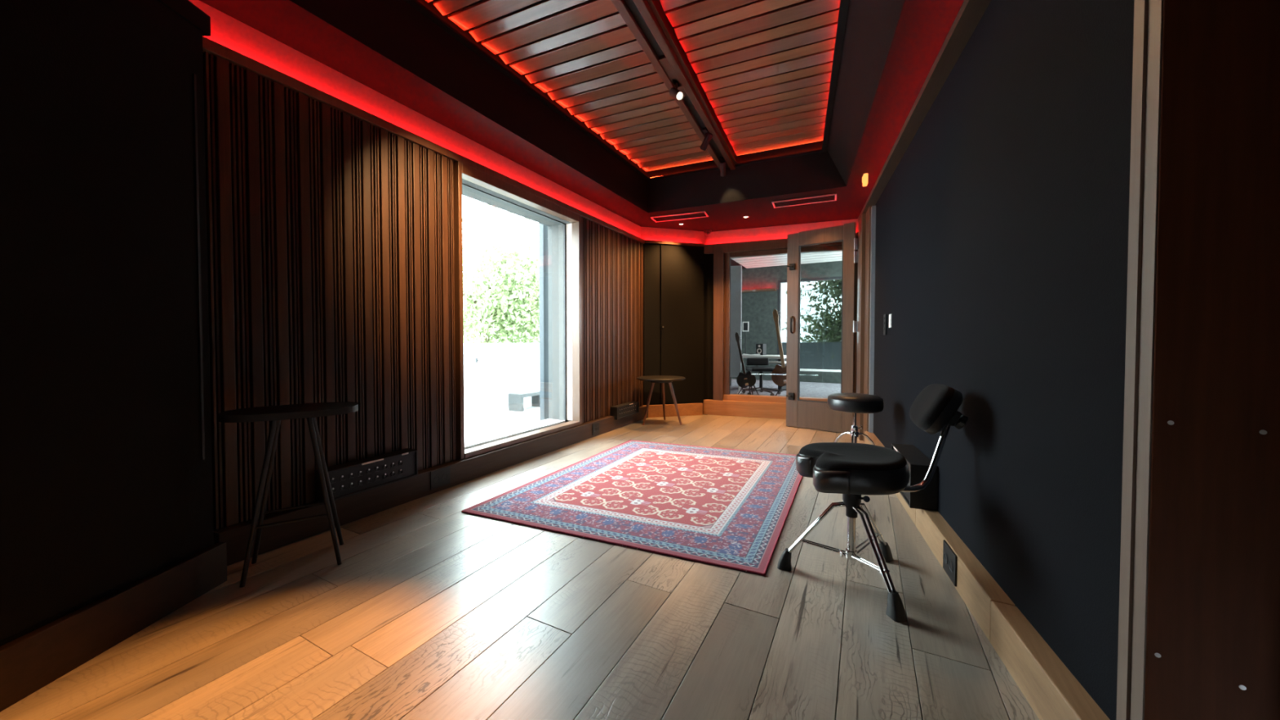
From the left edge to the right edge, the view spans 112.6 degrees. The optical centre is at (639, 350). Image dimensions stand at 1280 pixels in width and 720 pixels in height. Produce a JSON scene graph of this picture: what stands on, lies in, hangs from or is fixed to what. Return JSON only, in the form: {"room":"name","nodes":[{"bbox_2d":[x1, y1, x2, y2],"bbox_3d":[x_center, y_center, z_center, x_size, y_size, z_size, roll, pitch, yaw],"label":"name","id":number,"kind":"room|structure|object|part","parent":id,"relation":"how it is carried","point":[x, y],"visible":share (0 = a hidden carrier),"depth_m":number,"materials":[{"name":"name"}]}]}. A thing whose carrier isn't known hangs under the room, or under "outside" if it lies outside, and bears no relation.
{"room":"studio","nodes":[
{"label":"studio","id":0,"kind":"room"},
{"bbox_2d":[0,0,213,646],"bbox_3d":[-1.728,-0.158,0.362,0.126,2.200,2.580,0,1,0],"label":"wall","id":1,"kind":"structure","parent":0,"point":[106,458],"depth_m":1.31,"materials":[{"name":"black fabric"}]},
{"bbox_2d":[0,542,226,711],"bbox_3d":[-1.656,0.864,0.395,0.030,0.155,2.600,0,1,0],"label":"baseboard","id":2,"kind":"structure","parent":1,"relation":"attached to","point":[36,659],"depth_m":1.30,"materials":[{"name":"brown wood"}]},
{"bbox_2d":[156,0,210,35],"bbox_3d":[-1.680,-1.225,0.349,0.042,0.074,2.600,0,1,0],"label":"trim","id":3,"kind":"structure","parent":1,"relation":"attached to","point":[186,10],"depth_m":1.58,"materials":[{"name":"black fabric"}]},
{"bbox_2d":[202,51,643,528],"bbox_3d":[-0.975,-0.213,3.506,0.141,2.170,4.300,1,1,28],"label":"wall","id":4,"kind":"structure","parent":0,"point":[330,232],"depth_m":2.21,"materials":[{"name":"brown wood"}]},
{"bbox_2d":[314,448,417,502],"bbox_3d":[-1.473,0.669,2.335,0.086,0.155,0.500,1,1,28],"label":"patch panel","id":5,"kind":"object","parent":4,"relation":"attached to","point":[353,477],"visible":0.95,"depth_m":2.30,"materials":[{"name":"black plastic"}]},
{"bbox_2d":[202,36,644,244],"bbox_3d":[-0.945,-1.306,3.426,0.057,0.049,4.190,1,1,28],"label":"trim","id":6,"kind":"structure","parent":4,"relation":"attached to","point":[214,48],"depth_m":2.31,"materials":[{"name":"brown wood"}]},
{"bbox_2d":[213,405,648,565],"bbox_3d":[-0.869,0.797,3.574,0.095,0.148,4.000,1,1,28],"label":"baseboard","id":7,"kind":"structure","parent":4,"relation":"attached to","point":[350,508],"depth_m":2.44,"materials":[{"name":"brown wood"}]},
{"bbox_2d":[430,466,450,489],"bbox_3d":[-1.266,0.805,2.710,0.009,0.115,0.140,1,1,28],"label":"wall outlet","id":8,"kind":"object","parent":4,"relation":"attached to","point":[439,477],"visible":1,"depth_m":2.71,"materials":[{"name":"black plastic"}]},
{"bbox_2d":[453,160,582,459],"bbox_3d":[-1.056,-0.229,3.565,0.382,2.200,1.570,1,1,28],"label":"window","id":9,"kind":"structure","parent":4,"relation":"in","point":[564,237],"depth_m":4.03,"materials":[{"name":"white wood"}]},
{"bbox_3d":[-1.132,0.740,3.629,0.208,0.099,1.337,1,1,28],"label":"reveal sill","id":10,"kind":"part","parent":9,"relation":"part of","materials":[{"name":"tile"}]},
{"bbox_3d":[-0.924,0.705,3.526,0.092,0.035,1.330,1,1,28],"label":"sill","id":11,"kind":"part","parent":9,"relation":"part of","materials":[{"name":"brown wood"}]},
{"bbox_2d":[592,422,599,435],"bbox_3d":[-0.441,0.780,4.275,0.009,0.115,0.120,1,1,28],"label":"wall outlet","id":12,"kind":"object","parent":4,"relation":"attached to","point":[595,426],"visible":1,"depth_m":4.27,"materials":[{"name":"black plastic"}]},
{"bbox_2d":[610,400,639,419],"bbox_3d":[-0.165,0.666,4.817,0.086,0.135,0.500,1,1,28],"label":"box","id":13,"kind":"object","parent":4,"relation":"attached to","point":[627,409],"visible":1,"depth_m":4.75,"materials":[{"name":"black plastic"}]},
{"bbox_3d":[-0.170,0.666,4.819,0.075,0.115,0.480,1,1,28],"label":"plate","id":14,"kind":"part","parent":13,"relation":"part of","materials":[{"name":"black plastic"}]},
{"bbox_2d":[464,404,540,439],"bbox_3d":[-2.046,0.921,4.492,2.210,0.100,10.000,1,1,28],"label":"floor","id":15,"kind":"structure","parent":0,"point":[480,424],"depth_m":5.27,"materials":[{"name":"tile"}]},
{"bbox_2d":[463,342,539,416],"bbox_3d":[-2.503,0.380,5.286,0.210,0.945,11.000,1,1,28],"label":"wall","id":16,"kind":"structure","parent":15,"relation":"on","point":[504,369],"depth_m":6.05,"materials":[{"name":"white paint"}]},
{"bbox_2d":[508,390,539,412],"bbox_3d":[-1.621,0.714,6.163,0.240,0.240,0.520,1,1,28],"label":"bench","id":17,"kind":"object","parent":15,"relation":"on","point":[516,400],"visible":0.76,"depth_m":5.96,"materials":[{"name":"concrete"}]},
{"bbox_3d":[-1.729,0.743,5.958,0.240,0.190,0.055,1,1,28],"label":"leg","id":18,"kind":"part","parent":17,"relation":"part of","materials":[{"name":"concrete"}]},
{"bbox_3d":[-1.621,0.619,6.160,0.240,0.050,0.520,1,1,28],"label":"seat","id":19,"kind":"part","parent":17,"relation":"part of","materials":[{"name":"concrete"}]},
{"bbox_3d":[-1.513,0.734,6.369,0.240,0.190,0.055,1,1,28],"label":"leg","id":20,"kind":"part","parent":17,"relation":"part of","materials":[{"name":"concrete"}]},
{"bbox_2d":[538,222,548,420],"bbox_3d":[-0.981,-0.577,4.372,0.105,2.900,0.120,1,1,28],"label":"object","id":21,"kind":"object","parent":15,"relation":"on","point":[543,229],"visible":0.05,"depth_m":4.34,"materials":[{"name":"white metal"}]},
{"bbox_2d":[0,414,1039,719],"bbox_3d":[0.137,0.951,2.211,3.600,0.100,7.800,1,1,28],"label":"floor","id":22,"kind":"structure","parent":0,"point":[432,609],"depth_m":1.40,"materials":[{"name":"brown wood"}]},
{"bbox_2d":[218,401,358,587],"bbox_3d":[-1.469,0.577,1.819,0.456,0.669,0.270,-1,2,-33],"label":"stool","id":23,"kind":"object","parent":22,"relation":"on","point":[275,414],"visible":1,"depth_m":1.79,"materials":[{"name":"black wood"}]},
{"bbox_3d":[-1.516,0.592,1.699,0.020,0.643,0.132,1,1,29],"label":"leg","id":24,"kind":"part","parent":23,"relation":"part of","materials":[{"name":"black wood"}]},
{"bbox_3d":[-1.599,0.590,1.827,0.132,0.643,0.020,0,1,-5],"label":"leg","id":25,"kind":"part","parent":23,"relation":"part of","materials":[{"name":"black wood"}]},
{"bbox_3d":[-1.340,0.590,1.812,0.132,0.643,0.020,0,1,-5],"label":"leg","id":26,"kind":"part","parent":23,"relation":"part of","materials":[{"name":"black wood"}]},
{"bbox_3d":[-1.423,0.587,1.940,0.020,0.643,0.132,1,1,29],"label":"leg","id":27,"kind":"part","parent":23,"relation":"part of","materials":[{"name":"black wood"}]},
{"bbox_2d":[461,440,803,575],"bbox_3d":[0.209,0.880,2.937,1.685,0.010,2.124,1,1,28],"label":"patterned rug","id":28,"kind":"object","parent":22,"relation":"on","point":[726,508],"visible":0.98,"depth_m":2.50,"materials":[{"name":"fabric"}]},
{"bbox_2d":[636,375,685,425],"bbox_3d":[0.242,0.574,4.923,0.560,0.541,0.560,1,1,28],"label":"round table","id":29,"kind":"object","parent":22,"relation":"on","point":[653,379],"visible":1,"depth_m":4.86,"materials":[{"name":"brown wood"}]},
{"bbox_3d":[0.100,0.591,4.879,0.154,0.507,0.038,0,1,-15],"label":"leg","id":30,"kind":"part","parent":29,"relation":"part of","materials":[{"name":"brown wood"}]},
{"bbox_3d":[0.279,0.586,5.095,0.038,0.508,0.175,0,1,11],"label":"leg","id":31,"kind":"part","parent":29,"relation":"part of","materials":[{"name":"brown wood"}]},
{"bbox_3d":[0.398,0.591,4.878,0.165,0.508,0.037,0,1,15],"label":"leg","id":32,"kind":"part","parent":29,"relation":"part of","materials":[{"name":"brown wood"}]},
{"bbox_2d":[826,392,884,444],"bbox_3d":[1.504,0.592,2.900,0.425,0.593,0.438,0,1,10],"label":"round stool","id":33,"kind":"object","parent":22,"relation":"on","point":[851,402],"visible":0.79,"depth_m":2.82,"materials":[{"name":"black leather"}]},
{"bbox_3d":[1.407,0.697,3.036,0.030,0.276,0.209,-1,1,-32],"label":"leg","id":34,"kind":"part","parent":33,"relation":"part of","materials":[{"name":"silver metal"}]},
{"bbox_3d":[1.413,0.702,2.823,0.030,0.276,0.209,1,1,28],"label":"leg","id":35,"kind":"part","parent":33,"relation":"part of","materials":[{"name":"silver metal"}]},
{"bbox_3d":[1.471,0.633,2.930,0.044,0.245,0.044,0,1,10],"label":"post","id":36,"kind":"part","parent":33,"relation":"part of","materials":[{"name":"silver metal"}]},
{"bbox_3d":[1.471,0.498,2.927,0.022,0.175,0.022,0,1,10],"label":"post","id":37,"kind":"part","parent":33,"relation":"part of","materials":[{"name":"silver metal"}]},
{"bbox_3d":[1.471,0.310,2.923,0.342,0.030,0.342,0,1,10],"label":"seat","id":38,"kind":"part","parent":33,"relation":"part of","materials":[{"name":"black leather"}]},
{"bbox_3d":[1.471,0.364,2.924,0.346,0.078,0.346,0,1,10],"label":"seat","id":39,"kind":"part","parent":33,"relation":"part of","materials":[{"name":"black leather"}]},
{"bbox_3d":[1.595,0.699,2.935,0.209,0.276,0.030,0,1,-2],"label":"leg","id":40,"kind":"part","parent":33,"relation":"part of","materials":[{"name":"silver metal"}]},
{"bbox_2d":[777,383,968,622],"bbox_3d":[0.921,0.523,1.663,0.701,0.780,0.463,0,1,3],"label":"stool","id":41,"kind":"object","parent":22,"relation":"on","point":[852,470],"visible":1,"depth_m":1.62,"materials":[{"name":"black leather"}]},
{"bbox_3d":[0.716,0.731,1.751,0.224,0.251,0.032,0,1,21],"label":"leg","id":42,"kind":"part","parent":41,"relation":"part of","materials":[{"name":"silver metal"}]},
{"bbox_3d":[0.844,0.680,1.702,0.031,0.295,0.031,0,1,3],"label":"post","id":43,"kind":"part","parent":41,"relation":"part of","materials":[{"name":"silver metal"}]},
{"bbox_3d":[0.848,0.414,1.696,0.356,0.040,0.364,0,1,3],"label":"seat","id":44,"kind":"part","parent":41,"relation":"part of","materials":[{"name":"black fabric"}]},
{"bbox_3d":[0.848,0.467,1.697,0.372,0.112,0.380,0,1,3],"label":"seat","id":45,"kind":"part","parent":41,"relation":"part of","materials":[{"name":"black leather"}]},
{"bbox_3d":[0.966,0.731,1.788,0.249,0.252,0.032,-1,2,-35],"label":"leg","id":46,"kind":"part","parent":41,"relation":"part of","materials":[{"name":"silver metal"}]},
{"bbox_3d":[0.867,0.735,1.575,0.032,0.251,0.209,0,1,-10],"label":"leg","id":47,"kind":"part","parent":41,"relation":"part of","materials":[{"name":"silver metal"}]},
{"bbox_3d":[1.067,0.401,1.685,0.328,0.314,0.023,0,1,3],"label":"backrest post","id":48,"kind":"part","parent":41,"relation":"part of","materials":[{"name":"silver metal"}]},
{"bbox_3d":[1.247,0.275,1.660,0.057,0.057,0.053,-1,1,-26],"label":"knob","id":49,"kind":"part","parent":41,"relation":"part of","materials":[{"name":"black plastic"}]},
{"bbox_2d":[199,0,964,231],"bbox_3d":[0.163,-1.770,2.006,3.620,0.590,7.730,1,1,28],"label":"ceiling","id":50,"kind":"structure","parent":0,"point":[763,68],"depth_m":2.79,"materials":[{"name":"black paint"}]},
{"bbox_2d":[188,0,857,244],"bbox_3d":[0.225,-1.370,2.015,3.610,0.230,7.627,1,1,28],"label":"cove","id":51,"kind":"object","parent":50,"relation":"attached to","point":[226,31],"visible":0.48,"depth_m":2.67,"materials":[{"name":"paint"}]},
{"bbox_2d":[403,0,849,181],"bbox_3d":[-0.030,-1.828,1.779,2.549,0.016,5.590,1,1,28],"label":"trim","id":52,"kind":"structure","parent":50,"relation":"attached to","point":[844,4],"depth_m":2.95,"materials":[{"name":"black paint"}]},
{"bbox_2d":[610,0,737,170],"bbox_3d":[-0.053,-1.879,2.192,0.175,0.160,4.900,1,1,24],"label":"beam","id":53,"kind":"structure","parent":50,"relation":"attached to","point":[647,21],"depth_m":2.74,"materials":[{"name":"brown wood"}]},
{"bbox_2d":[669,78,684,100],"bbox_3d":[0.249,-1.766,2.907,0.086,0.155,0.132,0,1,-3],"label":"track spotlight","id":54,"kind":"object","parent":53,"relation":"attached to","point":[675,93],"visible":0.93,"depth_m":2.88,"materials":[{"name":"black metal"}]},
{"bbox_2d":[699,127,712,151],"bbox_3d":[0.560,-1.779,3.600,0.091,0.158,0.123,0,1,-7],"label":"track spotlight","id":55,"kind":"object","parent":53,"relation":"attached to","point":[708,135],"visible":0.99,"depth_m":3.58,"materials":[{"name":"black metal"}]},
{"bbox_2d":[720,156,726,176],"bbox_3d":[0.811,-1.792,4.167,0.057,0.158,0.130,0,1,16],"label":"track spotlight","id":56,"kind":"object","parent":53,"relation":"attached to","point":[722,163],"visible":0.98,"depth_m":4.14,"materials":[{"name":"black metal"}]},
{"bbox_2d":[650,211,708,222],"bbox_3d":[0.450,-1.534,4.885,0.635,0.010,0.200,0,1,21],"label":"ceiling vent","id":57,"kind":"object","parent":50,"relation":"in","point":[700,214],"visible":1,"depth_m":4.88,"materials":[{"name":"metal"}]},
{"bbox_2d":[703,229,711,235],"bbox_3d":[0.873,-1.520,5.499,0.100,0.064,0.100,1,1,28],"label":"detector","id":58,"kind":"object","parent":50,"relation":"attached to","point":[707,232],"visible":1,"depth_m":5.47,"materials":[{"name":"black plastic"}]},
{"bbox_2d":[771,193,836,208],"bbox_3d":[1.665,-1.522,4.335,0.604,0.010,0.200,1,1,24],"label":"ceiling vent","id":59,"kind":"object","parent":50,"relation":"in","point":[828,197],"visible":1,"depth_m":4.33,"materials":[{"name":"metal"}]},
{"bbox_2d":[862,173,867,186],"bbox_3d":[1.931,-1.466,3.662,0.040,0.090,0.070,0,1,20],"label":"beacon","id":60,"kind":"object","parent":50,"relation":"attached to","point":[864,179],"visible":1,"depth_m":3.63,"materials":[{"name":"yellow plastic"}]},
{"bbox_2d":[643,243,708,404],"bbox_3d":[0.462,-0.261,5.467,0.985,2.180,0.141,0,1,-16],"label":"wall","id":61,"kind":"structure","parent":0,"point":[676,277],"depth_m":5.41,"materials":[{"name":"black fabric"}]},
{"bbox_3d":[0.145,-0.333,5.338,0.205,2.010,0.025,0,1,-16],"label":"fabric panel","id":62,"kind":"part","parent":61,"relation":"part of","materials":[{"name":"black fabric"}]},
{"bbox_2d":[642,402,702,417],"bbox_3d":[0.402,0.754,5.426,0.855,0.152,0.050,0,1,-16],"label":"baseboard","id":63,"kind":"structure","parent":61,"relation":"attached to","point":[684,409],"depth_m":5.41,"materials":[{"name":"brown wood"}]},
{"bbox_2d":[644,240,703,246],"bbox_3d":[0.413,-1.357,5.397,0.865,0.034,0.062,0,1,-16],"label":"trim","id":64,"kind":"structure","parent":61,"relation":"attached to","point":[646,241],"depth_m":5.37,"materials":[{"name":"brown wood"}]},
{"bbox_3d":[0.542,-0.336,5.449,0.580,2.010,0.025,0,1,-16],"label":"fabric panel","id":65,"kind":"part","parent":61,"relation":"part of","materials":[{"name":"black fabric"}]},
{"bbox_2d":[707,253,713,399],"bbox_3d":[1.865,-0.252,5.266,2.190,2.170,0.120,0,1,20],"label":"wall","id":66,"kind":"structure","parent":0,"point":[710,282],"depth_m":5.55,"materials":[{"name":"brown wood"}]},
{"bbox_2d":[702,393,827,419],"bbox_3d":[1.777,0.702,5.308,1.970,0.262,0.180,0,1,20],"label":"trim","id":67,"kind":"structure","parent":66,"relation":"attached to","point":[731,405],"depth_m":5.37,"materials":[{"name":"brown wood"}]},
{"bbox_2d":[703,235,857,400],"bbox_3d":[1.770,-0.363,5.279,1.980,2.008,0.155,0,1,20],"label":"door frame","id":68,"kind":"structure","parent":66,"relation":"in","point":[722,253],"depth_m":5.47,"materials":[{"name":"brown wood"}]},
{"bbox_2d":[729,378,840,397],"bbox_3d":[2.422,0.713,7.078,4.100,0.100,3.850,1,1,28],"label":"floor","id":69,"kind":"structure","parent":0,"point":[811,389],"depth_m":7.37,"materials":[{"name":"grey carpet"}]},
{"bbox_2d":[729,265,742,394],"bbox_3d":[1.442,-0.329,6.718,0.300,2.000,0.280,0,1,19],"label":"wall","id":70,"kind":"structure","parent":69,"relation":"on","point":[735,271],"depth_m":6.67,"materials":[{"name":"grey paint"}]},
{"bbox_2d":[737,385,759,395],"bbox_3d":[1.644,0.522,6.347,0.362,0.325,0.316,1,1,28],"label":"guitar stand","id":71,"kind":"object","parent":69,"relation":"on","point":[742,388],"visible":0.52,"depth_m":6.29,"materials":[{"name":"black metal"}]},
{"bbox_2d":[734,332,755,387],"bbox_3d":[1.545,0.132,6.250,0.307,0.820,0.039,1,1,28],"label":"electric guitar","id":72,"kind":"object","parent":71,"relation":"on","point":[744,380],"visible":1,"depth_m":6.25,"materials":[{"name":"black wood"}]},
{"bbox_2d":[729,354,786,391],"bbox_3d":[1.964,0.367,7.369,1.150,0.580,0.850,1,1,28],"label":"desk","id":73,"kind":"object","parent":69,"relation":"on","point":[778,357],"visible":0.17,"depth_m":7.04,"materials":[{"name":"white laminate"}]},
{"bbox_2d":[742,321,748,355],"bbox_3d":[1.916,-0.232,7.748,0.099,0.600,0.099,-1,1,-32],"label":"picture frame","id":74,"kind":"object","parent":73,"relation":"on","point":[745,324],"visible":0.87,"depth_m":7.74,"materials":[{"name":"white plastic"}]},
{"bbox_2d":[755,343,766,355],"bbox_3d":[2.133,-0.027,7.522,0.140,0.200,0.126,1,2,45],"label":"speaker","id":75,"kind":"object","parent":73,"relation":"on","point":[761,348],"visible":0.88,"depth_m":7.48},
{"bbox_2d":[768,360,786,363],"bbox_3d":[2.102,0.182,7.037,0.600,0.025,0.400,1,1,28],"label":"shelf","id":76,"kind":"object","parent":73,"relation":"attached to","point":[770,362],"depth_m":6.81,"materials":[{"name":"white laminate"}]},
{"bbox_3d":[2.419,0.390,7.214,0.060,0.540,0.600,1,1,28],"label":"leg panel","id":77,"kind":"part","parent":73,"relation":"part of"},
{"bbox_2d":[742,357,781,395],"bbox_3d":[1.905,0.393,6.617,0.560,0.559,0.557,0,1,-1],"label":"office chair","id":78,"kind":"object","parent":69,"relation":"on","point":[756,362],"visible":0.86,"depth_m":6.62,"materials":[{"name":"black plastic"}]},
{"bbox_3d":[1.875,0.169,6.802,0.360,0.120,0.040,0,1,-1],"label":"backrest","id":79,"kind":"part","parent":78,"relation":"part of","materials":[{"name":"black plastic"}]},
{"bbox_3d":[1.876,0.380,6.725,0.050,0.423,0.266,0,1,-1],"label":"gas post","id":80,"kind":"part","parent":78,"relation":"part of","materials":[{"name":"black metal"}]},
{"bbox_3d":[1.878,0.283,6.615,0.400,0.060,0.400,0,1,-1],"label":"seat","id":81,"kind":"part","parent":78,"relation":"part of","materials":[{"name":"black plastic"}]},
{"bbox_3d":[1.925,0.597,6.495,0.044,0.066,0.274,0,1,-21],"label":"arm","id":82,"kind":"part","parent":78,"relation":"part of"},
{"bbox_3d":[2.013,0.594,6.623,0.274,0.066,0.044,0,1,-1],"label":"arm","id":83,"kind":"part","parent":78,"relation":"part of"},
{"bbox_3d":[2.226,0.521,6.379,0.362,0.325,0.316,1,1,28],"label":"guitar stand","id":84,"kind":"object","parent":69,"relation":"on","visible":0},
{"bbox_2d":[771,308,786,386],"bbox_3d":[2.136,-0.051,6.271,0.391,1.145,0.054,1,1,28],"label":"electric guitar","id":85,"kind":"object","parent":84,"relation":"on","point":[779,373],"visible":0.8,"depth_m":6.29,"materials":[{"name":"brown wood"}]},
{"bbox_2d":[730,250,842,268],"bbox_3d":[2.531,-1.725,6.994,3.920,0.160,3.800,1,1,28],"label":"ceiling","id":86,"kind":"structure","parent":0,"point":[828,256],"depth_m":7.80,"materials":[{"name":"white paint"}]},
{"bbox_2d":[731,260,842,383],"bbox_3d":[3.390,-0.542,8.671,3.900,2.600,0.120,1,1,28],"label":"wall","id":87,"kind":"structure","parent":0,"point":[757,308],"depth_m":8.98,"materials":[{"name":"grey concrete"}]},
{"bbox_2d":[741,288,776,293],"bbox_3d":[2.255,-1.275,9.118,1.260,0.045,0.120,1,1,28],"label":"trim","id":88,"kind":"structure","parent":87,"relation":"attached to","point":[769,289],"depth_m":8.94,"materials":[{"name":"brown wood"}]},
{"bbox_2d":[777,275,841,372],"bbox_3d":[3.779,-0.523,8.466,2.020,1.870,0.120,1,1,28],"label":"window","id":89,"kind":"structure","parent":87,"relation":"in","point":[820,308],"depth_m":8.57,"materials":[{"name":"clear glass"}]},
{"bbox_3d":[2.908,-0.533,8.925,0.050,1.870,0.120,1,1,28],"label":"frame","id":90,"kind":"part","parent":89,"relation":"part of","materials":[{"name":"brown wood"}]},
{"bbox_3d":[3.779,-1.433,8.446,1.920,0.050,0.120,1,1,28],"label":"head frame","id":91,"kind":"part","parent":89,"relation":"part of","materials":[{"name":"grey metal"}]},
{"bbox_3d":[3.779,0.392,8.486,1.920,0.040,0.120,1,1,28],"label":"sill frame","id":92,"kind":"part","parent":89,"relation":"part of","materials":[{"name":"white plastic"}]},
{"bbox_2d":[873,0,1134,719],"bbox_3d":[1.594,-0.191,2.296,0.246,2.180,3.210,0,1,18],"label":"wall","id":93,"kind":"structure","parent":0,"point":[1002,224],"depth_m":1.25,"materials":[{"name":"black paint"}]},
{"bbox_2d":[883,314,887,334],"bbox_3d":[1.891,-0.203,3.294,0.016,0.160,0.080,0,1,20],"label":"panel","id":94,"kind":"object","parent":93,"relation":"attached to","point":[885,316],"visible":1,"depth_m":3.26,"materials":[{"name":"black plastic"}]},
{"bbox_2d":[888,314,892,328],"bbox_3d":[1.830,-0.219,3.123,0.012,0.100,0.070,0,1,20],"label":"wall switch","id":95,"kind":"object","parent":93,"relation":"attached to","point":[890,315],"visible":1,"depth_m":3.11,"materials":[{"name":"white plastic"}]},
{"bbox_2d":[864,431,1110,719],"bbox_3d":[1.529,0.830,2.378,0.077,0.135,3.198,0,1,20],"label":"baseboard","id":96,"kind":"structure","parent":93,"relation":"attached to","point":[1051,689],"depth_m":1.24,"materials":[{"name":"brown wood"}]},
{"bbox_2d":[891,443,937,511],"bbox_3d":[1.454,0.656,2.281,0.116,0.215,0.460,0,1,20],"label":"box","id":97,"kind":"object","parent":96,"relation":"on","point":[918,464],"visible":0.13,"depth_m":2.08,"materials":[{"name":"black plastic"}]},
{"bbox_3d":[1.459,0.656,2.279,0.105,0.195,0.440,0,1,20],"label":"plate","id":98,"kind":"part","parent":97,"relation":"part of","materials":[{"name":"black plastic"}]},
{"bbox_2d":[942,539,957,586],"bbox_3d":[1.231,0.841,1.698,0.009,0.118,0.145,0,1,20],"label":"wall outlet","id":99,"kind":"object","parent":96,"relation":"attached to","point":[949,557],"visible":1,"depth_m":1.69,"materials":[{"name":"black plastic"}]},
{"bbox_2d":[943,552,947,564],"bbox_3d":[1.239,0.840,1.728,0.003,0.042,0.042,0,1,20],"label":"socket","id":100,"kind":"object","parent":99,"relation":"attached to","point":[944,553],"depth_m":1.73,"materials":[{"name":"black plastic"}]},
{"bbox_2d":[948,560,953,571],"bbox_3d":[1.218,0.841,1.671,0.003,0.042,0.042,0,1,20],"label":"socket","id":101,"kind":"object","parent":99,"relation":"attached to","point":[949,560],"depth_m":1.67,"materials":[{"name":"black plastic"}]},
{"bbox_2d":[1115,0,1163,719],"bbox_3d":[0.984,-0.163,0.820,0.043,2.190,0.059,1,1,28],"label":"trim","id":102,"kind":"structure","parent":93,"relation":"attached to","point":[1148,14],"depth_m":0.83,"materials":[{"name":"brown wood"}]},
{"label":"outside","id":103,"kind":"structure","parent":0,"visible":0},
{"bbox_3d":[-13.148,1.721,12.626,25.000,0.100,50.000,1,1,28],"label":"ground","id":104,"kind":"structure","parent":103,"visible":0},
{"bbox_2d":[462,198,539,343],"bbox_3d":[-3.354,-1.123,10.309,7.168,5.735,7.412,-1,1,-24],"label":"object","id":105,"kind":"object","parent":104,"relation":"on","point":[503,305],"visible":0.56,"depth_m":8.96,"materials":[{"name":"green plant"}]},
{"bbox_3d":[0.927,-1.226,0.257,0.370,0.020,1.067,1,1,28],"label":"lintel","id":106,"kind":"object","parent":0,"visible":0},
{"bbox_2d":[1144,0,1279,719],"bbox_3d":[1.141,-0.160,0.682,0.420,2.190,0.060,1,2,35],"label":"door","id":107,"kind":"structure","parent":106,"relation":"attached to","point":[1213,633],"depth_m":0.76,"materials":[{"name":"brown wood"}]},
{"bbox_3d":[0.373,-0.114,-1.189,0.520,2.180,2.050,1,1,28],"label":"wall","id":108,"kind":"structure","parent":0,"visible":0},
{"bbox_2d":[857,0,991,221],"bbox_3d":[1.086,-1.259,1.096,0.131,0.039,6.876,0,1,20],"label":"trim","id":109,"kind":"structure","parent":108,"relation":"attached to","point":[971,12],"depth_m":2.01,"materials":[{"name":"brown wood"}]},
{"bbox_3d":[2.709,-0.294,4.253,0.820,2.300,1.460,1,1,28],"label":"wall","id":110,"kind":"structure","parent":0,"visible":0},
{"bbox_2d":[786,222,857,432],"bbox_3d":[1.912,-0.231,4.531,0.712,2.149,0.104,1,2,38],"label":"door","id":111,"kind":"structure","parent":110,"relation":"in","point":[806,414],"depth_m":4.54,"materials":[{"name":"brown wood"}]},
{"bbox_3d":[1.668,-0.289,4.693,0.020,0.198,0.053,1,2,38],"label":"pull handle","id":112,"kind":"part","parent":111,"relation":"part of","materials":[{"name":"metal"}]},
{"bbox_3d":[1.925,0.696,4.576,0.452,0.294,0.050,1,2,38],"label":"rail","id":113,"kind":"part","parent":111,"relation":"part of","materials":[{"name":"brown wood"}]},
{"bbox_3d":[1.925,-1.221,4.533,0.452,0.150,0.050,1,2,38],"label":"rail","id":114,"kind":"part","parent":111,"relation":"part of","materials":[{"name":"brown wood"}]},
{"bbox_2d":[855,205,875,441],"bbox_3d":[2.307,-0.247,4.390,0.149,2.200,1.291,0,1,20],"label":"trim","id":115,"kind":"structure","parent":110,"relation":"attached to","point":[866,231],"depth_m":3.98,"materials":[{"name":"brown wood"}]},
{"bbox_3d":[2.144,-0.232,3.936,0.099,2.190,0.245,0,1,20],"label":"casing","id":116,"kind":"part","parent":115,"relation":"part of","materials":[{"name":"brown wood"}]}
]}

